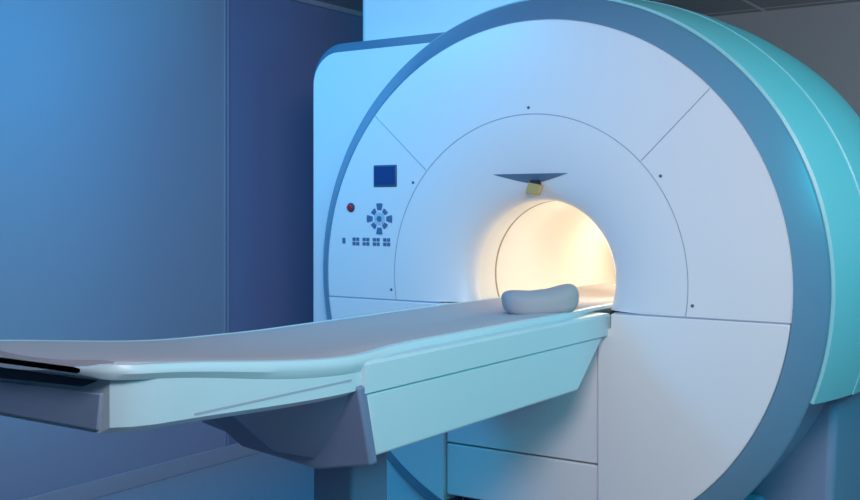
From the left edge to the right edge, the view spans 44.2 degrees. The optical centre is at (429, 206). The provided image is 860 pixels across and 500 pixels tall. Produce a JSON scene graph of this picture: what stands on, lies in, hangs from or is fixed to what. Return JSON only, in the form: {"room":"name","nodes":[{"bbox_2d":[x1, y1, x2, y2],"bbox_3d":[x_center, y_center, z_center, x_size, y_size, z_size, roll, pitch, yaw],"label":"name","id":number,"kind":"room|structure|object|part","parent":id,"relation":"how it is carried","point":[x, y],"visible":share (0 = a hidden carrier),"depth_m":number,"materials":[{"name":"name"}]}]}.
{"room":"radiology room","nodes":[
{"label":"radiology room","id":0,"kind":"room"},
{"bbox_2d":[0,0,223,499],"bbox_3d":[-2.747,0.072,3.392,0.100,2.615,5.730,0,0,34],"label":"wall","id":1,"kind":"structure","parent":0,"point":[112,111],"depth_m":5.07,"materials":[{"name":"paint"}]},
{"bbox_2d":[21,443,259,499],"bbox_3d":[-1.982,1.337,4.426,0.014,0.085,8.300,0,0,34],"label":"baseboard","id":2,"kind":"structure","parent":1,"relation":"attached to","point":[105,486],"depth_m":5.26,"materials":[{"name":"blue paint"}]},
{"bbox_2d":[224,0,228,445],"bbox_3d":[-1.103,0.030,5.739,0.006,2.528,0.031,0,0,34],"label":"trim","id":3,"kind":"structure","parent":1,"relation":"attached to","point":[224,0],"depth_m":5.73,"materials":[{"name":"blue"}]},
{"bbox_2d":[291,0,362,17],"bbox_3d":[-1.976,-1.220,4.421,0.030,0.029,8.300,0,0,34],"label":"trim","id":4,"kind":"structure","parent":1,"relation":"attached to","point":[315,3],"depth_m":6.45,"materials":[{"name":"grey paint"}]},
{"bbox_2d":[91,452,313,499],"bbox_3d":[0.272,1.430,2.908,5.650,0.100,8.500,0,0,34],"label":"floor","id":5,"kind":"structure","parent":0,"point":[259,476],"depth_m":5.26,"materials":[{"name":"plastic"}]},
{"bbox_2d":[0,283,615,499],"bbox_3d":[0.083,0.844,3.656,0.674,1.072,3.470,0,0,34],"label":"table","id":6,"kind":"object","parent":5,"relation":"on","point":[332,397],"visible":0.93,"depth_m":2.79,"materials":[{"name":"plastic"}]},
{"bbox_3d":[-0.858,0.407,2.258,0.523,0.074,0.041,0,0,34],"label":"foot panel","id":7,"kind":"part","parent":6,"relation":"part of","materials":[{"name":"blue plastic"}]},
{"bbox_2d":[501,284,578,314],"bbox_3d":[0.400,0.338,3.858,0.279,0.119,0.219,0,0,-4],"label":"cushion","id":8,"kind":"object","parent":6,"relation":"on","point":[562,298],"visible":0.86,"depth_m":3.76,"materials":[{"name":"fabric"}]},
{"bbox_2d":[314,0,859,499],"bbox_3d":[0.840,0.080,4.836,2.418,2.606,1.766,0,0,34],"label":"scanner","id":9,"kind":"object","parent":5,"relation":"on","point":[684,161],"visible":0.93,"depth_m":3.98,"materials":[{"name":"white plastic"}]},
{"bbox_3d":[-0.191,-0.133,4.481,0.104,0.075,0.008,0,0,34],"label":"control display glass","id":10,"kind":"part","parent":9,"relation":"part of","materials":[{"name":"blue glass"}]},
{"bbox_3d":[-0.149,0.798,4.551,0.605,0.807,0.164,0,0,34],"label":"panel","id":11,"kind":"part","parent":9,"relation":"part of","materials":[{"name":"white plastic"}]},
{"bbox_3d":[0.389,0.720,4.199,0.674,0.480,0.148,0,0,34],"label":"panel","id":12,"kind":"part","parent":9,"relation":"part of","materials":[{"name":"white plastic"}]},
{"bbox_3d":[0.389,1.070,4.199,0.674,0.208,0.148,0,0,34],"label":"panel","id":13,"kind":"part","parent":9,"relation":"part of","materials":[{"name":"white plastic"}]},
{"bbox_3d":[0.959,0.815,3.805,0.703,0.843,0.164,0,0,34],"label":"panel","id":14,"kind":"part","parent":9,"relation":"part of","materials":[{"name":"white plastic"}]},
{"bbox_2d":[226,0,362,445],"bbox_3d":[-0.430,0.072,6.834,0.100,2.615,2.570,0,0,34],"label":"wall","id":15,"kind":"structure","parent":0,"point":[276,47],"depth_m":6.05,"materials":[{"name":"blue paint"}]},
{"bbox_2d":[317,0,859,16],"bbox_3d":[0.272,-1.285,2.908,5.650,0.100,8.500,0,0,34],"label":"ceiling","id":16,"kind":"structure","parent":0,"point":[710,8],"depth_m":6.45,"materials":[{"name":"paint"}]},
{"bbox_2d":[712,1,859,117],"bbox_3d":[2.618,0.072,6.392,5.650,2.615,0.100,0,0,34],"label":"wall","id":17,"kind":"structure","parent":0,"point":[825,38],"depth_m":6.48,"materials":[{"name":"paint"}]}
]}

